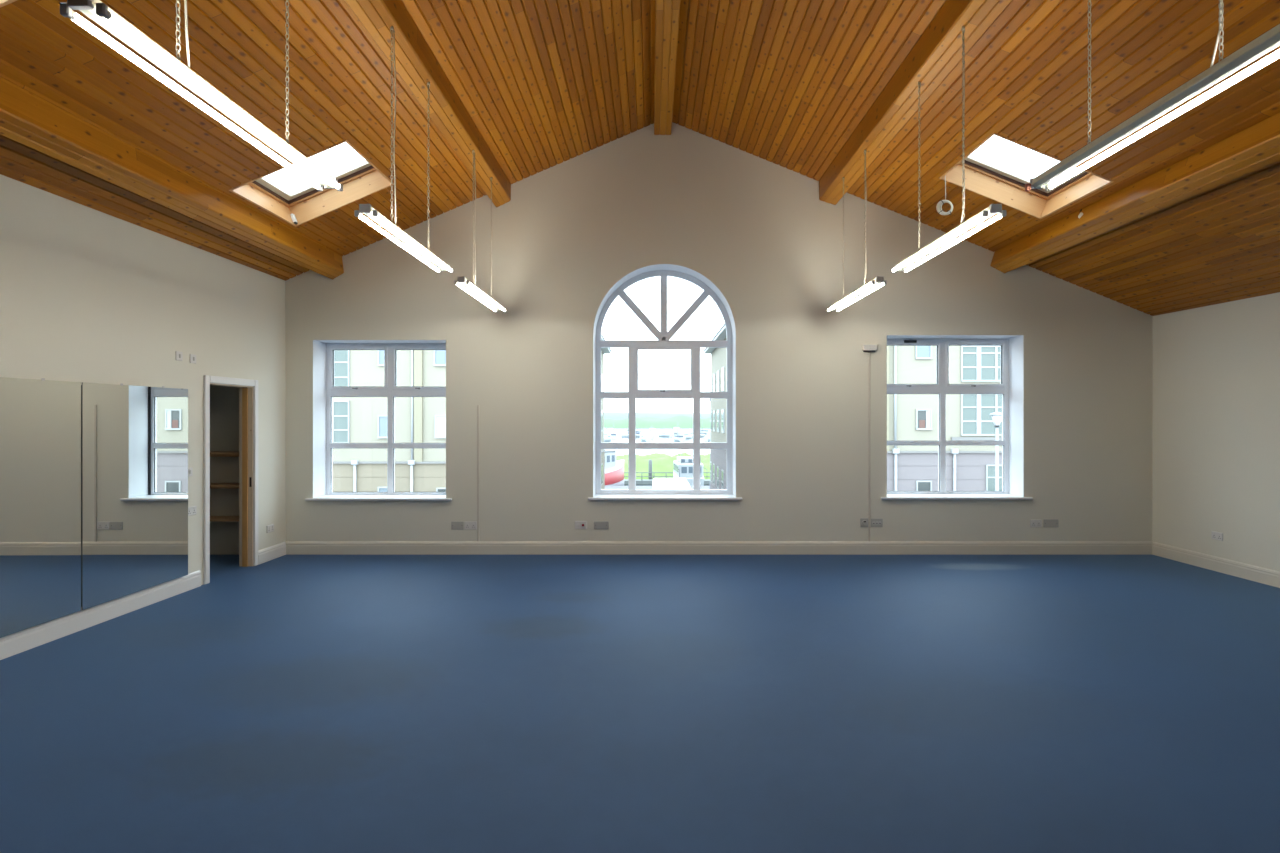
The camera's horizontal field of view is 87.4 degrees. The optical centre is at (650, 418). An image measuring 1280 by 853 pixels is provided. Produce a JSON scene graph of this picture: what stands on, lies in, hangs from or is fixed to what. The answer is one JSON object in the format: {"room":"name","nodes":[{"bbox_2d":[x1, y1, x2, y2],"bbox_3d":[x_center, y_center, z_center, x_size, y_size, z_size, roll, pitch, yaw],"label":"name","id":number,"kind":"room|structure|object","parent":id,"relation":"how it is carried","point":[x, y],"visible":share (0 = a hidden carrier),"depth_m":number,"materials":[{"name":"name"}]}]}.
{"room":"dance studio","nodes":[
{"label":"dance studio","id":0,"kind":"room"},
{"bbox_2d":[0,174,284,608],"bbox_3d":[-4.626,-0.049,0.550,0.150,3.447,15.500,0,0,0],"label":"wall","id":1,"kind":"structure","parent":0,"point":[88,295],"depth_m":5.95,"materials":[{"name":"beige paint"}]},
{"bbox_2d":[0,377,80,637],"bbox_3d":[-4.510,0.606,4.686,0.035,1.815,1.210,0,0,0],"label":"wall mirror","id":2,"kind":"object","parent":1,"relation":"attached to","point":[40,420],"visible":1,"depth_m":4.93,"materials":[{"name":"white mirror"}]},
{"bbox_2d":[0,570,200,659],"bbox_3d":[-4.543,1.596,-0.139,0.020,0.158,13.723,0,0,0],"label":"baseboard","id":3,"kind":"structure","parent":1,"relation":"attached to","point":[24,640],"depth_m":5.41,"materials":[{"name":"white"}]},
{"bbox_2d":[81,382,187,609],"bbox_3d":[-4.510,0.606,5.904,0.034,1.815,1.212,0,0,0],"label":"wall mirror","id":4,"kind":"object","parent":1,"relation":"attached to","point":[134,439],"visible":1,"depth_m":5.81,"materials":[{"name":"white mirror"}]},
{"bbox_2d":[176,351,182,360],"bbox_3d":[-4.526,-0.605,6.430,0.016,0.088,0.088,0,0,0],"label":"blank plate","id":5,"kind":"object","parent":1,"relation":"attached to","point":[179,355],"visible":1,"depth_m":6.43,"materials":[{"name":"white plastic"}]},
{"bbox_2d":[188,467,192,476],"bbox_3d":[-4.525,0.520,6.570,0.016,0.086,0.086,0,0,0],"label":"light switch","id":6,"kind":"object","parent":1,"relation":"attached to","point":[190,470],"visible":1,"depth_m":6.58,"materials":[{"name":"white plastic"}]},
{"bbox_2d":[188,506,196,515],"bbox_3d":[-4.526,0.906,6.600,0.014,0.086,0.146,0,0,0],"label":"wall socket","id":7,"kind":"object","parent":1,"relation":"attached to","point":[192,510],"visible":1,"depth_m":6.61,"materials":[{"name":"white plastic"}]},
{"bbox_2d":[190,354,195,363],"bbox_3d":[-4.525,-0.595,6.625,0.016,0.088,0.088,0,0,0],"label":"blank plate","id":8,"kind":"object","parent":1,"relation":"attached to","point":[192,356],"visible":1,"depth_m":6.61,"materials":[{"name":"white plastic"}]},
{"bbox_2d":[203,375,257,583],"bbox_3d":[-4.592,0.615,7.237,0.172,2.120,0.918,0,0,0],"label":"door frame","id":9,"kind":"structure","parent":1,"relation":"in","point":[248,389],"depth_m":7.61,"materials":[{"name":"white wood"}]},
{"bbox_2d":[267,524,273,532],"bbox_3d":[-4.522,1.302,7.965,0.014,0.086,0.146,0,0,0],"label":"wall socket","id":10,"kind":"object","parent":1,"relation":"attached to","point":[270,528],"visible":1,"depth_m":7.96,"materials":[{"name":"white plastic"}]},
{"bbox_2d":[258,542,285,564],"bbox_3d":[-4.519,1.596,7.990,0.022,0.158,0.578,0,0,0],"label":"baseboard","id":11,"kind":"structure","parent":1,"relation":"attached to","point":[278,550],"depth_m":7.97,"materials":[{"name":"white wood"}]},
{"bbox_2d":[0,0,654,280],"bbox_3d":[-2.377,-2.765,0.700,5.082,2.346,15.800,0,0,0],"label":"ceiling","id":12,"kind":"structure","parent":0,"point":[545,84],"depth_m":5.44,"materials":[{"name":"brown wood"}]},
{"bbox_2d":[0,0,16,7],"bbox_3d":[-3.308,-2.401,2.970,1.194,0.733,1.200,0,0,0],"label":"window","id":13,"kind":"structure","parent":12,"relation":"attached to","point":[2,2],"depth_m":3.53,"materials":[{"name":"brown wood"}]},
{"bbox_2d":[0,77,343,279],"bbox_3d":[-3.940,-1.972,0.649,0.271,0.491,15.299,0,0,0],"label":"ceiling beam","id":14,"kind":"structure","parent":12,"relation":"attached to","point":[27,119],"depth_m":5.04,"materials":[{"name":"brown wood"}]},
{"bbox_2d":[229,139,393,226],"bbox_3d":[-3.308,-2.401,6.527,1.194,0.733,1.185,0,0,0],"label":"window","id":15,"kind":"structure","parent":12,"relation":"attached to","point":[363,179],"depth_m":7.03,"materials":[{"name":"brown wood"}]},
{"bbox_2d":[290,213,297,223],"bbox_3d":[-3.752,-2.102,7.040,0.062,0.105,0.045,0,0,0],"label":"box","id":16,"kind":"object","parent":15,"relation":"attached to","point":[292,215],"visible":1,"depth_m":7.02,"materials":[{"name":"white plastic"}]},
{"bbox_2d":[345,0,510,207],"bbox_3d":[-1.826,-2.913,0.649,0.188,0.591,15.299,0,0,0],"label":"ceiling beam","id":17,"kind":"structure","parent":12,"relation":"attached to","point":[416,64],"depth_m":5.44,"materials":[{"name":"brown wood"}]},
{"bbox_2d":[60,0,342,190],"bbox_3d":[-1.775,-1.974,2.900,0.140,1.427,1.654,0,0,0],"label":"hanging light","id":18,"kind":"object","parent":17,"relation":"hanging from","point":[99,12],"visible":1,"depth_m":2.55,"materials":[{"name":"white metal"}]},
{"bbox_2d":[354,26,452,272],"bbox_3d":[-1.775,-1.974,4.975,0.140,1.427,1.654,0,0,0],"label":"hanging light","id":19,"kind":"object","parent":17,"relation":"hanging from","point":[366,209],"visible":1,"depth_m":4.61,"materials":[{"name":"white metal"}]},
{"bbox_2d":[454,150,505,311],"bbox_3d":[-1.775,-1.974,7.080,0.140,1.427,1.654,0,0,0],"label":"hanging light","id":20,"kind":"object","parent":17,"relation":"hanging from","point":[461,279],"visible":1,"depth_m":6.71,"materials":[{"name":"white metal"}]},
{"bbox_2d":[654,0,680,134],"bbox_3d":[0.144,-3.661,0.649,0.213,0.285,15.299,0,0,0],"label":"ceiling beam","id":21,"kind":"structure","parent":12,"relation":"attached to","point":[667,12],"depth_m":6.59,"materials":[{"name":"brown wood"}]},
{"bbox_2d":[0,555,1279,852],"bbox_3d":[0.500,1.825,0.650,13.000,0.300,15.700,0,0,0],"label":"floor","id":22,"kind":"structure","parent":0,"point":[286,703],"depth_m":3.92,"materials":[{"name":"blue carpet"}]},
{"bbox_2d":[210,122,1151,554],"bbox_3d":[0.281,-0.971,8.520,12.563,5.892,0.480,0,0,0],"label":"wall","id":23,"kind":"structure","parent":0,"point":[758,232],"depth_m":8.30,"materials":[{"name":"white paint"}]},
{"bbox_2d":[210,451,238,456],"bbox_3d":[-5.219,0.431,8.130,1.062,0.065,0.300,0,0,0],"label":"shelf","id":24,"kind":"object","parent":23,"relation":"attached to","point":[212,453],"visible":0.29,"depth_m":8.24,"materials":[{"name":"brown wood"}]},
{"bbox_2d":[210,483,238,488],"bbox_3d":[-5.219,0.825,8.130,1.062,0.065,0.300,0,0,0],"label":"shelf","id":25,"kind":"object","parent":23,"relation":"attached to","point":[212,485],"visible":0.29,"depth_m":8.16,"materials":[{"name":"brown wood"}]},
{"bbox_2d":[210,516,238,520],"bbox_3d":[-5.219,1.230,8.130,1.062,0.065,0.300,0,0,0],"label":"shelf","id":26,"kind":"object","parent":23,"relation":"attached to","point":[212,518],"visible":0.29,"depth_m":8.06,"materials":[{"name":"brown wood"}]},
{"bbox_2d":[305,343,451,500],"bbox_3d":[-3.364,0.014,8.482,1.802,1.985,0.455,0,0,0],"label":"window","id":27,"kind":"structure","parent":23,"relation":"in","point":[390,389],"depth_m":8.64,"materials":[{"name":"white plastic"}]},
{"bbox_2d":[451,522,463,529],"bbox_3d":[-2.395,1.319,8.294,0.152,0.099,0.012,0,0,0],"label":"outlet","id":28,"kind":"object","parent":23,"relation":"attached to","point":[454,525],"visible":1,"depth_m":8.29,"materials":[{"name":"grey plastic"}]},
{"bbox_2d":[464,522,476,529],"bbox_3d":[-2.234,1.319,8.293,0.156,0.099,0.014,0,0,0],"label":"wall socket","id":29,"kind":"object","parent":23,"relation":"attached to","point":[467,525],"visible":1,"depth_m":8.29,"materials":[{"name":"white plastic"}]},
{"bbox_2d":[477,405,478,540],"bbox_3d":[-2.139,0.671,8.293,0.024,1.688,0.014,0,0,0],"label":"cable trunking","id":30,"kind":"object","parent":23,"relation":"attached to","point":[477,405],"visible":1,"depth_m":8.29,"materials":[{"name":"beige plastic"}]},
{"bbox_2d":[575,521,586,528],"bbox_3d":[-0.868,1.313,8.292,0.151,0.099,0.016,0,0,0],"label":"switch","id":31,"kind":"object","parent":23,"relation":"attached to","point":[578,524],"visible":1,"depth_m":8.29,"materials":[{"name":"white plastic"}]},
{"bbox_2d":[594,521,607,528],"bbox_3d":[-0.616,1.314,8.294,0.180,0.097,0.012,0,0,0],"label":"outlet","id":32,"kind":"object","parent":23,"relation":"attached to","point":[597,524],"visible":1,"depth_m":8.29,"materials":[{"name":"grey plastic"}]},
{"bbox_2d":[588,270,741,499],"bbox_3d":[0.175,-0.460,8.482,1.904,2.921,0.455,0,0,0],"label":"window","id":33,"kind":"structure","parent":23,"relation":"in","point":[663,342],"depth_m":8.64,"materials":[{"name":"white plastic"}]},
{"bbox_2d":[285,541,1152,554],"bbox_3d":[0.842,1.596,8.290,10.741,0.158,0.020,0,0,0],"label":"baseboard","id":34,"kind":"structure","parent":23,"relation":"attached to","point":[292,547],"depth_m":8.28,"materials":[{"name":"beige wood"}]},
{"bbox_2d":[860,518,867,526],"bbox_3d":[2.642,1.283,8.286,0.098,0.109,0.028,0,0,0],"label":"outlet","id":35,"kind":"object","parent":23,"relation":"attached to","point":[863,521],"visible":1,"depth_m":8.29,"materials":[{"name":"grey plastic"}]},
{"bbox_2d":[862,345,876,351],"bbox_3d":[2.703,-0.874,8.275,0.170,0.086,0.050,0,0,0],"label":"sensor box","id":36,"kind":"object","parent":23,"relation":"attached to","point":[866,348],"visible":1,"depth_m":8.25,"materials":[{"name":"white plastic"}]},
{"bbox_2d":[869,352,870,540],"bbox_3d":[2.705,0.344,8.293,0.024,2.343,0.014,0,0,0],"label":"cable trunking","id":37,"kind":"object","parent":23,"relation":"attached to","point":[869,352],"visible":1,"depth_m":8.29,"materials":[{"name":"beige plastic"}]},
{"bbox_2d":[871,519,882,526],"bbox_3d":[2.794,1.285,8.293,0.147,0.102,0.014,0,0,0],"label":"outlet","id":38,"kind":"object","parent":23,"relation":"attached to","point":[874,522],"visible":1,"depth_m":8.29,"materials":[{"name":"grey plastic"}]},
{"bbox_2d":[881,339,1032,499],"bbox_3d":[3.777,-0.021,8.482,1.861,2.031,0.455,0,0,0],"label":"window","id":39,"kind":"structure","parent":23,"relation":"in","point":[942,387],"depth_m":8.64,"materials":[{"name":"white plastic"}]},
{"bbox_2d":[904,340,916,342],"bbox_3d":[3.340,-0.997,8.629,0.160,0.034,0.022,0,0,0],"label":"vent","id":40,"kind":"object","parent":39,"relation":"attached to","point":[905,341],"depth_m":8.62,"materials":[{"name":"grey plastic"}]},
{"bbox_2d":[960,341,989,342],"bbox_3d":[4.178,-0.996,8.631,0.380,0.028,0.018,0,0,0],"label":"vent","id":41,"kind":"object","parent":39,"relation":"attached to","point":[960,341],"depth_m":8.62,"materials":[{"name":"white plastic"}]},
{"bbox_2d":[1030,520,1041,526],"bbox_3d":[4.766,1.293,8.293,0.141,0.094,0.014,0,0,0],"label":"wall socket","id":42,"kind":"object","parent":23,"relation":"attached to","point":[1033,523],"visible":1,"depth_m":8.29,"materials":[{"name":"white plastic"}]},
{"bbox_2d":[1044,519,1058,526],"bbox_3d":[4.953,1.291,8.294,0.183,0.099,0.012,0,0,0],"label":"outlet","id":43,"kind":"object","parent":23,"relation":"attached to","point":[1047,522],"visible":1,"depth_m":8.29,"materials":[{"name":"grey plastic"}]},
{"bbox_2d":[672,0,1279,315],"bbox_3d":[3.530,-2.495,0.700,6.733,2.888,15.800,0,0,0],"label":"ceiling","id":44,"kind":"structure","parent":0,"point":[784,83],"depth_m":5.81,"materials":[{"name":"brown wood"}]},
{"bbox_2d":[819,0,1011,204],"bbox_3d":[2.184,-2.959,0.649,0.209,0.623,15.299,0,0,0],"label":"ceiling beam","id":45,"kind":"structure","parent":44,"relation":"attached to","point":[938,50],"depth_m":5.48,"materials":[{"name":"brown wood"}]},
{"bbox_2d":[827,150,886,311],"bbox_3d":[2.140,-1.974,7.080,0.140,1.427,1.654,0,0,0],"label":"hanging light","id":46,"kind":"object","parent":45,"relation":"hanging from","point":[878,279],"visible":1,"depth_m":6.71,"materials":[{"name":"white metal"}]},
{"bbox_2d":[891,26,1005,272],"bbox_3d":[2.140,-1.974,4.975,0.140,1.427,1.654,0,0,0],"label":"hanging light","id":47,"kind":"object","parent":45,"relation":"hanging from","point":[993,209],"visible":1,"depth_m":4.61,"materials":[{"name":"white metal"}]},
{"bbox_2d":[1025,0,1279,190],"bbox_3d":[2.140,-1.974,2.900,0.140,1.427,1.654,0,0,0],"label":"hanging light","id":48,"kind":"object","parent":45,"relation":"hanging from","point":[1265,43],"visible":1,"depth_m":2.73,"materials":[{"name":"white metal"}]},
{"bbox_2d":[940,132,1113,218],"bbox_3d":[3.655,-2.472,6.527,1.215,0.720,1.185,0,0,0],"label":"window","id":49,"kind":"structure","parent":44,"relation":"attached to","point":[999,184],"depth_m":7.03,"materials":[{"name":"brown wood"}]},
{"bbox_2d":[936,175,952,214],"bbox_3d":[3.065,-2.333,6.980,0.178,0.424,0.065,0,0,0],"label":"cable coil","id":50,"kind":"object","parent":49,"relation":"hanging from","point":[941,202],"visible":1,"depth_m":6.97,"materials":[{"name":"beige plastic"}]},
{"bbox_2d":[990,112,1279,272],"bbox_3d":[4.350,-2.023,0.649,0.295,0.439,15.299,0,0,0],"label":"ceiling beam","id":51,"kind":"structure","parent":44,"relation":"attached to","point":[1257,146],"depth_m":5.63,"materials":[{"name":"brown wood"}]},
{"bbox_2d":[1152,292,1279,571],"bbox_3d":[6.487,0.175,0.550,0.200,3.000,15.508,0,0,-1],"label":"wall","id":52,"kind":"structure","parent":0,"point":[1216,367],"depth_m":7.36,"materials":[{"name":"beige paint"}]},
{"bbox_2d":[1152,542,1279,587],"bbox_3d":[6.375,1.596,0.639,0.020,0.158,15.283,0,0,-1],"label":"baseboard","id":53,"kind":"structure","parent":52,"relation":"attached to","point":[1266,576],"depth_m":7.32,"materials":[{"name":"beige wood"}]},
{"bbox_2d":[1211,531,1222,540],"bbox_3d":[6.226,1.287,7.370,0.014,0.086,0.146,0,0,0],"label":"wall socket","id":54,"kind":"object","parent":52,"relation":"attached to","point":[1214,535],"visible":1,"depth_m":7.37,"materials":[{"name":"white plastic"}]},
{"label":"outside","id":55,"kind":"structure","parent":0,"visible":0},
{"bbox_2d":[605,486,709,488],"bbox_3d":[0.000,5.925,30.380,80.000,1.500,43.240,0,0,0],"label":"quay","id":56,"kind":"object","parent":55,"point":[606,487],"depth_m":50.62,"materials":[{"name":"grey concrete"}]},
{"bbox_2d":[333,333,611,491],"bbox_3d":[-13.525,-0.762,35.900,22.150,11.875,12.800,0,0,0],"label":"apartment building","id":57,"kind":"structure","parent":56,"relation":"on","point":[355,419],"depth_m":30.00,"materials":[{"name":"beige paint"}]},
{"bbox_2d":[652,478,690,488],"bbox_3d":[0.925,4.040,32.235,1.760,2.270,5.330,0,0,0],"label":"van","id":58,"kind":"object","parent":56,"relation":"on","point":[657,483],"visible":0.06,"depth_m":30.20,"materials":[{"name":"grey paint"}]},
{"bbox_2d":[703,323,1001,490],"bbox_3d":[14.930,-0.762,35.900,23.340,11.875,12.800,0,0,0],"label":"apartment building","id":59,"kind":"structure","parent":56,"relation":"on","point":[910,417],"depth_m":29.97,"materials":[{"name":"white paint"}]},
{"bbox_2d":[919,420,924,427],"bbox_3d":[12.134,0.224,29.966,0.269,0.358,0.005,0,0,0],"label":"curtain","id":60,"kind":"object","parent":59,"relation":"hanging from","point":[921,422],"depth_m":29.97,"materials":[{"name":"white fabric"}]},
{"bbox_2d":[927,410,929,427],"bbox_3d":[12.425,0.016,29.966,0.134,0.792,0.005,0,0,0],"label":"curtain","id":61,"kind":"object","parent":59,"relation":"hanging from","point":[928,411],"depth_m":29.97,"materials":[{"name":"grey fabric"}]},
{"bbox_2d":[990,412,1001,490],"bbox_3d":[10.328,2.483,20.000,0.400,5.384,0.400,0,0,0],"label":"street lamp","id":62,"kind":"object","parent":56,"relation":"on","point":[996,416],"visible":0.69,"depth_m":19.96,"materials":[{"name":"grey metal"}]},
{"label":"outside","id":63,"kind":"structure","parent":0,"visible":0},
{"bbox_2d":[604,412,709,418],"bbox_3d":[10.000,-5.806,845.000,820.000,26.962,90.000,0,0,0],"label":"hills","id":64,"kind":"structure","parent":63,"point":[610,415],"depth_m":823.32,"materials":[{"name":"white"}]},
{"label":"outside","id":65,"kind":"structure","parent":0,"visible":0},
{"bbox_2d":[604,415,709,427],"bbox_3d":[20.000,1.881,560.000,560.000,11.589,160.000,0,0,0],"label":"hills","id":66,"kind":"structure","parent":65,"point":[682,421],"depth_m":499.12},
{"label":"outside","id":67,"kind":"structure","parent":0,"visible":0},
{"bbox_2d":[604,428,709,485],"bbox_3d":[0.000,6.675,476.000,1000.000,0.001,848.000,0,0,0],"label":"harbour","id":68,"kind":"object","parent":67,"point":[618,431],"depth_m":198.78,"materials":[{"name":"grey"}]},
{"bbox_2d":[604,433,611,441],"bbox_3d":[-13.402,4.625,202.207,2.893,4.500,9.000,0,0,15],"label":"yacht","id":69,"kind":"object","parent":68,"relation":"on","point":[608,437],"visible":0.63,"depth_m":199.87,"materials":[{"name":"white paint"}]},
{"bbox_2d":[604,434,623,485],"bbox_3d":[-4.509,3.903,57.000,3.103,6.552,8.880,0,0,28],"label":"fishing boat","id":70,"kind":"object","parent":68,"relation":"on","point":[614,470],"visible":0.23,"depth_m":57.08,"materials":[{"name":"red"}]},
{"bbox_2d":[611,422,617,438],"bbox_3d":[-12.614,3.925,226.020,2.893,5.900,9.000,0,0,-3],"label":"yacht","id":71,"kind":"object","parent":68,"relation":"on","point":[614,436],"visible":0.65,"depth_m":223.66,"materials":[{"name":"white"}]},
{"bbox_2d":[621,432,640,436],"bbox_3d":[-6.444,3.925,244.477,9.000,5.900,2.893,0,0,0],"label":"yacht","id":72,"kind":"object","parent":68,"relation":"on","point":[638,434],"visible":0.38,"depth_m":243.73,"materials":[{"name":"white"}]},
{"bbox_2d":[640,431,651,440],"bbox_3d":[-1.921,5.300,203.926,2.893,3.150,9.000,0,0,-14],"label":"yacht","id":73,"kind":"object","parent":68,"relation":"on","point":[645,435],"visible":0.87,"depth_m":201.52,"materials":[{"name":"grey paint"}]},
{"bbox_2d":[648,459,651,478],"bbox_3d":[-0.062,5.691,69.600,0.400,2.968,0.400,0,0,0],"label":"mooring post","id":74,"kind":"object","parent":68,"relation":"in","point":[650,460],"visible":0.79,"depth_m":69.44,"materials":[{"name":"grey metal"}]},
{"bbox_2d":[649,431,654,438],"bbox_3d":[0.037,4.625,228.810,2.893,4.500,9.000,0,0,-2],"label":"yacht","id":75,"kind":"object","parent":68,"relation":"on","point":[652,435],"visible":0.59,"depth_m":226.40,"materials":[{"name":"grey paint"}]},
{"bbox_2d":[649,428,656,433],"bbox_3d":[0.525,4.625,301.349,2.893,4.500,9.000,0,0,-15],"label":"yacht","id":76,"kind":"object","parent":68,"relation":"on","point":[650,429],"visible":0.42,"depth_m":298.95,"materials":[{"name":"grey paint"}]},
{"bbox_2d":[658,430,673,436],"bbox_3d":[5.122,4.625,250.218,2.893,4.500,9.000,0,0,-32],"label":"yacht","id":77,"kind":"object","parent":68,"relation":"on","point":[664,433],"visible":0.89,"depth_m":248.23,"materials":[{"name":"grey paint"}]},
{"bbox_2d":[624,472,709,484],"bbox_3d":[0.386,6.003,68.300,17.373,1.243,1.400,0,0,0],"label":"pontoon","id":78,"kind":"object","parent":68,"relation":"on","point":[641,481],"visible":0.15,"depth_m":67.66,"materials":[{"name":"grey"}]},
{"bbox_2d":[673,427,679,433],"bbox_3d":[11.372,5.300,300.887,2.893,3.150,9.000,0,0,-13],"label":"yacht","id":79,"kind":"object","parent":68,"relation":"on","point":[676,429],"visible":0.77,"depth_m":298.62,"materials":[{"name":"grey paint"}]},
{"bbox_2d":[673,433,685,441],"bbox_3d":[8.171,3.925,201.688,2.893,5.900,9.000,0,0,-14],"label":"yacht","id":80,"kind":"object","parent":68,"relation":"on","point":[679,438],"visible":0.89,"depth_m":199.22,"materials":[{"name":"grey paint"}]},
{"bbox_2d":[679,430,691,438],"bbox_3d":[11.328,5.300,224.353,2.893,3.150,9.000,0,0,36],"label":"yacht","id":81,"kind":"object","parent":68,"relation":"on","point":[685,433],"visible":0.6,"depth_m":222.95,"materials":[{"name":"grey paint"}]},
{"bbox_2d":[673,449,706,485],"bbox_3d":[3.248,4.795,61.300,2.568,4.408,9.500,0,0,-4],"label":"motor cruiser","id":82,"kind":"object","parent":68,"relation":"on","point":[683,466],"visible":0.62,"depth_m":57.93,"materials":[{"name":"grey paint"}]},
{"bbox_2d":[688,429,704,436],"bbox_3d":[15.219,5.300,246.398,9.000,3.150,2.893,0,0,-7],"label":"yacht","id":83,"kind":"object","parent":68,"relation":"on","point":[690,430],"visible":0.3,"depth_m":245.40,"materials":[{"name":"grey paint"}]},
{"bbox_2d":[700,421,709,433],"bbox_3d":[23.083,3.925,297.035,9.000,5.900,2.893,0,0,4],"label":"yacht","id":84,"kind":"object","parent":68,"relation":"on","point":[702,431],"visible":0.52,"depth_m":295.94,"materials":[{"name":"grey fabric"}]},
{"bbox_2d":[703,433,709,440],"bbox_3d":[19.010,4.625,204.396,2.893,4.500,9.000,0,0,36],"label":"yacht","id":85,"kind":"object","parent":68,"relation":"on","point":[707,438],"visible":0.24,"depth_m":200.90,"materials":[{"name":"grey paint"}]},
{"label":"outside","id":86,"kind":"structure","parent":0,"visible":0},
{"bbox_2d":[616,452,709,478],"bbox_3d":[3.000,5.490,84.000,38.000,2.770,28.000,0,0,0],"label":"bank","id":87,"kind":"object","parent":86,"point":[661,462],"visible":0.16,"depth_m":76.81,"materials":[{"name":"green plant"}]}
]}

